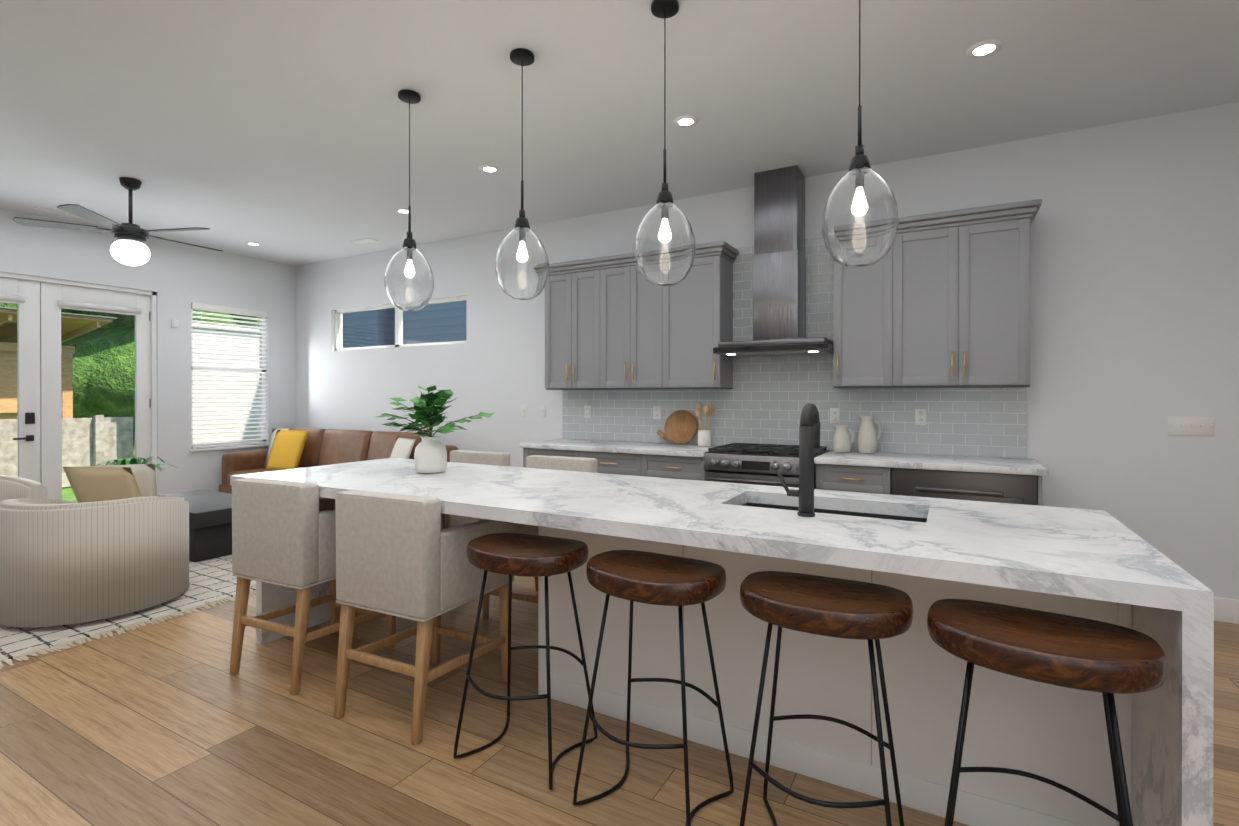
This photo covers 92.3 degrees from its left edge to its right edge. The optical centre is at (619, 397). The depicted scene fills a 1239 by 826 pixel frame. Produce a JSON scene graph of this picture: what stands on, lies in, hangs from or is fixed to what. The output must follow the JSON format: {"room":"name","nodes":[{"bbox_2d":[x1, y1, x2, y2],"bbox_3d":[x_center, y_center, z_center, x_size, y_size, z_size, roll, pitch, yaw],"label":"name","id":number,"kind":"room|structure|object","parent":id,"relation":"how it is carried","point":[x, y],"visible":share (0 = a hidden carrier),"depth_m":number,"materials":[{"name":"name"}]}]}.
{"room":"kitchen","nodes":[
{"label":"kitchen","id":0,"kind":"room"},
{"bbox_2d":[0,208,295,494],"bbox_3d":[-6.113,-0.206,4.787,0.160,3.050,7.520,0,0,29],"label":"wall","id":1,"kind":"structure","parent":0,"point":[178,278],"depth_m":6.70,"materials":[{"name":"white paint"}]},
{"bbox_2d":[0,272,156,500],"bbox_3d":[-5.577,0.081,5.726,0.122,2.470,1.880,0,0,29],"label":"french door","id":2,"kind":"structure","parent":1,"relation":"in","point":[40,302],"depth_m":5.80,"materials":[{"name":"white wood"}]},
{"bbox_2d":[189,303,268,451],"bbox_3d":[-4.723,-0.234,7.207,0.150,1.710,0.920,0,0,29],"label":"window","id":3,"kind":"structure","parent":1,"relation":"in","point":[261,316],"depth_m":7.20,"materials":[{"name":"white plastic"}]},
{"bbox_2d":[0,576,1238,825],"bbox_3d":[-1.022,1.352,1.951,11.820,0.050,7.520,0,0,29],"label":"floor","id":4,"kind":"structure","parent":0,"point":[170,722],"depth_m":2.25,"materials":[{"name":"brown wood"}]},
{"bbox_2d":[0,554,255,668],"bbox_3d":[-3.807,1.312,4.450,2.899,0.014,3.050,0,0,29],"label":"rug","id":5,"kind":"object","parent":4,"relation":"on","point":[212,581],"visible":0.21,"depth_m":3.50,"materials":[{"name":"white fabric"}]},
{"bbox_2d":[0,475,46,501],"bbox_3d":[-4.878,0.873,4.402,0.820,0.865,0.919,0,0,-21],"label":"barrel chair","id":6,"kind":"object","parent":5,"relation":"on","point":[12,487],"visible":0.23,"depth_m":4.76,"materials":[{"name":"fabric"}]},
{"bbox_2d":[0,463,188,626],"bbox_3d":[-3.293,0.875,3.762,0.919,0.865,0.908,0,0,-6],"label":"barrel chair","id":7,"kind":"object","parent":5,"relation":"on","point":[113,541],"visible":1,"depth_m":3.43,"materials":[{"name":"fabric"}]},
{"bbox_2d":[163,490,231,561],"bbox_3d":[-3.672,1.100,5.205,1.250,0.405,0.660,0,0,29],"label":"coffee table","id":8,"kind":"object","parent":5,"relation":"on","point":[210,524],"visible":0.33,"depth_m":4.81,"materials":[{"name":"black"}]},
{"bbox_2d":[96,457,174,496],"bbox_3d":[-3.675,0.876,4.495,0.530,0.860,0.579,0,0,29],"label":"fern","id":9,"kind":"object","parent":8,"relation":"on","point":[126,461],"visible":0.21,"depth_m":4.43,"materials":[{"name":"green plant"}]},
{"bbox_2d":[230,478,395,694],"bbox_3d":[-1.525,0.859,3.015,0.500,0.930,0.610,0,0,25],"label":"counter chair","id":10,"kind":"object","parent":4,"relation":"on","point":[284,533],"visible":0.67,"depth_m":2.75,"materials":[{"name":"fabric"}]},
{"bbox_2d":[219,427,458,493],"bbox_3d":[-3.203,0.842,6.660,2.900,0.941,0.980,0,0,29],"label":"sofa","id":11,"kind":"object","parent":4,"relation":"on","point":[292,447],"visible":0.33,"depth_m":6.85,"materials":[{"name":"brown leather"}]},
{"bbox_2d":[334,490,514,745],"bbox_3d":[-0.844,0.860,2.635,0.500,0.930,0.610,0,0,26],"label":"counter chair","id":12,"kind":"object","parent":4,"relation":"on","point":[402,555],"visible":0.98,"depth_m":2.40,"materials":[{"name":"fabric"}]},
{"bbox_2d":[445,450,510,527],"bbox_3d":[-1.124,0.856,4.085,0.500,0.930,0.610,0,0,29],"label":"counter chair","id":13,"kind":"object","parent":4,"relation":"on","point":[483,457],"visible":0.15,"depth_m":4.18,"materials":[{"name":"fabric"}]},
{"bbox_2d":[453,533,597,789],"bbox_3d":[-0.346,0.936,2.237,0.466,0.779,0.440,0,0,25],"label":"bar stool","id":14,"kind":"object","parent":4,"relation":"on","point":[520,554],"visible":1,"depth_m":2.18,"materials":[{"name":"brown wood"}]},
{"bbox_2d":[479,455,597,618],"bbox_3d":[-0.488,0.857,3.708,0.500,0.930,0.610,0,0,26],"label":"counter chair","id":15,"kind":"object","parent":4,"relation":"on","point":[580,464],"visible":0.23,"depth_m":3.80,"materials":[{"name":"fabric"}]},
{"bbox_2d":[520,447,587,467],"bbox_3d":[-0.417,0.879,5.372,0.659,0.876,0.606,0,0,29],"label":"base cabinet","id":16,"kind":"object","parent":4,"relation":"on","point":[527,451],"depth_m":5.12,"materials":[{"name":"grey"}]},
{"bbox_2d":[588,451,647,476],"bbox_3d":[0.072,0.880,5.099,0.699,0.876,0.606,0,0,29],"label":"base cabinet","id":17,"kind":"object","parent":4,"relation":"on","point":[607,463],"depth_m":4.79,"materials":[{"name":"grey wood"}]},
{"bbox_2d":[573,550,733,825],"bbox_3d":[0.116,0.937,1.957,0.466,0.779,0.440,0,0,32],"label":"bar stool","id":18,"kind":"object","parent":4,"relation":"on","point":[651,578],"visible":1,"depth_m":1.92,"materials":[{"name":"brown wood"}]},
{"bbox_2d":[648,455,705,480],"bbox_3d":[0.533,0.881,4.842,0.596,0.876,0.606,0,0,29],"label":"base cabinet","id":19,"kind":"object","parent":4,"relation":"on","point":[661,466],"depth_m":4.55,"materials":[{"name":"grey wood"}]},
{"bbox_2d":[520,439,720,458],"bbox_3d":[0.030,0.422,5.098,1.727,0.040,0.646,0,0,29],"label":"countertop","id":20,"kind":"structure","parent":19,"relation":"on","point":[690,451],"depth_m":4.89,"materials":[{"name":"white stone"}]},
{"bbox_2d":[657,410,696,443],"bbox_3d":[0.496,0.255,5.150,0.369,0.294,0.089,0,0,29],"label":"cutting board","id":21,"kind":"object","parent":20,"relation":"on","point":[680,426],"visible":1,"depth_m":5.13,"materials":[{"name":"brown wood"}]},
{"bbox_2d":[695,402,714,445],"bbox_3d":[0.713,0.221,4.945,0.150,0.362,0.174,0,0,29],"label":"utensil crock","id":22,"kind":"object","parent":20,"relation":"on","point":[704,437],"visible":1,"depth_m":4.91,"materials":[{"name":"white ceramic"}]},
{"bbox_2d":[230,463,1213,825],"bbox_3d":[-0.124,0.892,2.634,3.760,0.865,1.030,0,0,29],"label":"kitchen island","id":23,"kind":"object","parent":4,"relation":"on","point":[1060,564],"depth_m":1.95,"materials":[{"name":"stone"}]},
{"bbox_2d":[377,385,495,473],"bbox_3d":[-1.060,0.169,3.274,0.833,0.476,0.348,0,0,29],"label":"potted plant","id":24,"kind":"object","parent":23,"relation":"on","point":[430,454],"visible":1,"depth_m":3.20,"materials":[{"name":"green plant"}]},
{"bbox_2d":[666,503,925,570],"bbox_3d":[0.584,0.437,1.923,0.710,0.050,0.480,0,0,29],"label":"island countertop","id":25,"kind":"structure","parent":23,"relation":"on","point":[816,534],"depth_m":1.82,"materials":[{"name":"white stone"}]},
{"bbox_2d":[703,443,829,488],"bbox_3d":[1.107,0.847,4.451,0.776,0.945,0.728,0,0,29],"label":"range","id":26,"kind":"object","parent":4,"relation":"on","point":[751,463],"visible":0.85,"depth_m":4.22,"materials":[{"name":"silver metal"}]},
{"bbox_2d":[740,571,912,825],"bbox_3d":[0.583,0.937,1.707,0.466,0.779,0.440,0,0,27],"label":"bar stool","id":27,"kind":"object","parent":4,"relation":"on","point":[834,607],"visible":1,"depth_m":1.66,"materials":[{"name":"brown wood"}]},
{"bbox_2d":[815,463,891,494],"bbox_3d":[1.682,0.883,4.192,0.468,0.876,0.622,0,0,29],"label":"base cabinet","id":28,"kind":"object","parent":4,"relation":"on","point":[878,480],"depth_m":3.93,"materials":[{"name":"grey wood"}]},
{"bbox_2d":[892,467,1047,505],"bbox_3d":[2.208,0.884,3.898,0.860,0.876,0.622,0,0,29],"label":"base cabinet","id":29,"kind":"object","parent":4,"relation":"on","point":[998,479],"depth_m":3.60,"materials":[{"name":"grey"}]},
{"bbox_2d":[814,451,1047,474],"bbox_3d":[2.034,0.425,3.980,1.291,0.040,0.646,0,0,29],"label":"countertop","id":30,"kind":"structure","parent":29,"relation":"on","point":[986,465],"depth_m":3.79,"materials":[{"name":"white stone"}]},
{"bbox_2d":[833,425,854,452],"bbox_3d":[1.653,0.302,4.383,0.152,0.203,0.124,0,0,29],"label":"pitcher","id":31,"kind":"object","parent":30,"relation":"on","point":[842,442],"visible":1,"depth_m":4.35,"materials":[{"name":"ceramic"}]},
{"bbox_2d":[858,415,880,452],"bbox_3d":[1.823,0.267,4.340,0.161,0.274,0.132,0,0,29],"label":"pitcher","id":32,"kind":"object","parent":30,"relation":"on","point":[868,438],"visible":1,"depth_m":4.30,"materials":[{"name":"ceramic"}]},
{"bbox_2d":[927,599,1166,825],"bbox_3d":[1.005,0.938,1.437,0.466,0.779,0.440,0,0,34],"label":"bar stool","id":33,"kind":"object","parent":4,"relation":"on","point":[1108,660],"visible":1,"depth_m":1.39,"materials":[{"name":"brown wood"}]},
{"bbox_2d":[0,0,1238,265],"bbox_3d":[-1.022,-1.773,1.942,11.820,0.100,7.520,0,0,29],"label":"ceiling","id":34,"kind":"structure","parent":0,"point":[294,132],"depth_m":3.42,"materials":[{"name":"white paint"}]},
{"bbox_2d":[33,206,79,217],"bbox_3d":[-5.245,-1.730,5.558,0.120,0.006,0.320,0,0,29],"label":"air vent","id":35,"kind":"object","parent":34,"relation":"in","point":[36,208],"depth_m":5.54,"materials":[{"name":"white"}]},
{"bbox_2d":[12,177,222,265],"bbox_3d":[-3.875,-1.391,4.784,1.321,0.679,1.270,0,0,29],"label":"ceiling fan","id":36,"kind":"object","parent":34,"relation":"hanging from","point":[129,247],"visible":1,"depth_m":4.64,"materials":[{"name":"grey"}]},
{"bbox_2d":[245,242,260,245],"bbox_3d":[-4.132,-1.733,6.712,0.154,0.008,0.154,0,0,20],"label":"recessed light","id":37,"kind":"object","parent":34,"relation":"in","point":[248,243],"depth_m":6.69,"materials":[{"name":"white"}]},
{"bbox_2d":[350,238,377,243],"bbox_3d":[-2.834,-1.733,6.595,0.300,0.006,0.120,0,0,29],"label":"air vent","id":38,"kind":"object","parent":34,"relation":"in","point":[367,240],"depth_m":6.59,"materials":[{"name":"white metal"}]},
{"bbox_2d":[395,208,412,213],"bbox_3d":[-2.001,-1.730,5.523,0.154,0.008,0.154,0,0,2],"label":"recessed light","id":39,"kind":"object","parent":34,"relation":"in","point":[400,210],"depth_m":5.50,"materials":[{"name":"white"}]},
{"bbox_2d":[384,89,433,310],"bbox_3d":[-1.198,-1.110,3.393,0.270,1.235,0.270,0,0,29],"label":"pendant light","id":40,"kind":"object","parent":34,"relation":"hanging from","point":[409,281],"visible":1,"depth_m":3.31,"materials":[{"name":"clear glass"}]},
{"bbox_2d":[479,165,499,172],"bbox_3d":[-0.982,-1.727,4.496,0.154,0.008,0.154,0,0,-16],"label":"recessed light","id":41,"kind":"object","parent":34,"relation":"in","point":[490,168],"depth_m":4.48,"materials":[{"name":"white"}]},
{"bbox_2d":[495,48,548,299],"bbox_3d":[-0.490,-1.109,2.998,0.270,1.235,0.270,0,0,29],"label":"pendant light","id":42,"kind":"object","parent":34,"relation":"hanging from","point":[522,266],"visible":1,"depth_m":2.92,"materials":[{"name":"clear glass"}]},
{"bbox_2d":[634,0,695,285],"bbox_3d":[0.199,-1.107,2.614,0.270,1.235,0.270,0,0,29],"label":"pendant light","id":43,"kind":"object","parent":34,"relation":"hanging from","point":[664,250],"visible":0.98,"depth_m":2.53,"materials":[{"name":"clear glass"}]},
{"bbox_2d":[674,115,697,127],"bbox_3d":[0.415,-1.724,3.717,0.154,0.008,0.154,0,0,-16],"label":"recessed light","id":44,"kind":"object","parent":34,"relation":"in","point":[679,121],"depth_m":3.71,"materials":[{"name":"white"}]},
{"bbox_2d":[821,0,898,267],"bbox_3d":[0.898,-1.106,2.224,0.270,1.235,0.270,0,0,29],"label":"pendant light","id":45,"kind":"object","parent":34,"relation":"hanging from","point":[860,220],"visible":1,"depth_m":2.14,"materials":[{"name":"clear glass"}]},
{"bbox_2d":[966,39,1002,58],"bbox_3d":[1.804,-1.722,2.942,0.154,0.008,0.154,0,0,-16],"label":"recessed light","id":46,"kind":"object","parent":34,"relation":"in","point":[981,48],"depth_m":2.93,"materials":[{"name":"white"}]},
{"bbox_2d":[296,102,1238,599],"bbox_3d":[0.771,-0.208,5.160,11.820,3.050,0.160,0,0,29],"label":"wall","id":47,"kind":"structure","parent":0,"point":[1134,284],"depth_m":3.85,"materials":[{"name":"white paint"}]},
{"bbox_2d":[540,405,545,416],"label":"outlet plates","id":48,"kind":"object","parent":47,"relation":"attached to","point":[542,407],"depth_m":5.92,"materials":[{"name":"white plastic"}]},
{"bbox_2d":[545,265,604,388],"bbox_3d":[-0.327,-0.616,5.489,0.659,1.065,0.326,0,0,29],"label":"upper cabinet","id":49,"kind":"object","parent":47,"relation":"attached to","point":[574,298],"depth_m":5.34,"materials":[{"name":"grey wood"}]},
{"bbox_2d":[605,261,668,388],"bbox_3d":[0.170,-0.615,5.211,0.719,1.065,0.326,0,0,29],"label":"upper cabinet","id":50,"kind":"object","parent":47,"relation":"attached to","point":[616,322],"depth_m":5.05,"materials":[{"name":"grey wood"}]},
{"bbox_2d":[669,249,735,388],"bbox_3d":[0.625,-0.614,4.958,0.560,1.065,0.326,0,0,29],"label":"upper cabinet","id":51,"kind":"object","parent":47,"relation":"attached to","point":[701,304],"depth_m":4.79,"materials":[{"name":"grey wood"}]},
{"bbox_2d":[713,165,832,356],"bbox_3d":[1.196,-1.028,4.534,0.838,1.402,0.491,0,0,29],"label":"range hood","id":52,"kind":"object","parent":47,"relation":"attached to","point":[779,293],"visible":0.92,"depth_m":4.49,"materials":[{"name":"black metal"}]},
{"bbox_2d":[562,237,1026,457],"bbox_3d":[1.084,-0.419,4.888,3.750,1.645,0.010,0,0,29],"label":"backsplash","id":53,"kind":"structure","parent":47,"relation":"attached to","point":[765,399],"depth_m":4.66,"materials":[{"name":"tile"}]},
{"bbox_2d":[584,406,590,417],"label":"outlet plates","id":54,"kind":"object","parent":53,"relation":"attached to","point":[587,409],"depth_m":5.65,"materials":[{"name":"white plastic"}]},
{"bbox_2d":[653,406,660,418],"label":"outlet plates","id":55,"kind":"object","parent":53,"relation":"attached to","point":[656,409],"depth_m":5.30,"materials":[{"name":"white plastic"}]},
{"bbox_2d":[830,408,839,422],"label":"outlet plates","id":56,"kind":"object","parent":53,"relation":"attached to","point":[834,412],"depth_m":4.56,"materials":[{"name":"white plastic"}]},
{"bbox_2d":[915,409,926,424],"label":"outlet plates","id":57,"kind":"object","parent":53,"relation":"attached to","point":[920,414],"depth_m":4.27,"materials":[{"name":"white plastic"}]},
{"bbox_2d":[833,227,904,388],"bbox_3d":[1.808,-0.612,4.297,0.450,1.065,0.326,0,0,29],"label":"upper cabinet","id":58,"kind":"object","parent":47,"relation":"attached to","point":[869,301],"depth_m":4.15,"materials":[{"name":"grey wood"}]},
{"bbox_2d":[905,211,1032,386],"bbox_3d":[2.267,-0.611,4.041,0.839,1.065,0.326,0,0,29],"label":"upper cabinet","id":59,"kind":"object","parent":47,"relation":"attached to","point":[937,300],"depth_m":3.86,"materials":[{"name":"grey wood"}]},
{"bbox_2d":[1168,416,1214,435],"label":"light switch","id":60,"kind":"object","parent":47,"relation":"attached to","point":[1191,426],"depth_m":3.57,"materials":[{"name":"white plastic"}]},
{"bbox_2d":[1214,597,1238,623],"bbox_3d":[4.274,1.254,3.110,3.380,0.140,0.014,0,0,29],"label":"baseboard","id":61,"kind":"structure","parent":47,"relation":"attached to","point":[1226,610],"depth_m":3.49,"materials":[{"name":"white"}]},
{"label":"outside","id":62,"kind":"structure","parent":0,"visible":0},
{"bbox_2d":[62,432,134,501],"bbox_3d":[-4.289,1.369,7.897,80.000,0.120,80.000,0,0,29],"label":"ground","id":63,"kind":"structure","parent":62,"point":[70,494],"depth_m":8.23,"materials":[{"name":"green plant"}]},
{"bbox_2d":[0,307,116,419],"bbox_3d":[-11.774,-0.061,9.665,3.973,2.729,4.400,0,0,29],"label":"pergola","id":64,"kind":"object","parent":63,"relation":"on","point":[10,391],"depth_m":10.26,"materials":[{"name":"brown wood"}]},
{"bbox_2d":[0,415,132,486],"bbox_3d":[-9.579,0.796,5.494,0.600,1.040,8.650,0,0,29],"label":"fence","id":65,"kind":"object","parent":63,"relation":"on","point":[73,434],"depth_m":8.86,"materials":[{"name":"grey stone"}]},
{"bbox_2d":[0,302,258,445],"bbox_3d":[-16.579,-3.777,6.276,17.494,11.780,31.216,0,0,29],"label":"trees","id":66,"kind":"object","parent":63,"relation":"on","point":[81,393],"depth_m":14.19,"materials":[{"name":"green plant"}]},
{"bbox_2d":[193,323,258,443],"bbox_3d":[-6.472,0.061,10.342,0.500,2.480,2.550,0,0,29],"label":"window blind","id":67,"kind":"object","parent":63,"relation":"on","point":[224,395],"depth_m":9.83,"materials":[{"name":"white plastic"}]},
{"bbox_2d":[343,301,466,347],"bbox_3d":[-2.143,-1.956,12.759,9.000,6.500,5.400,0,0,29],"label":"neighbouring house","id":68,"kind":"structure","parent":63,"relation":"on","point":[438,318],"depth_m":10.54,"materials":[{"name":"blue"}]}
]}

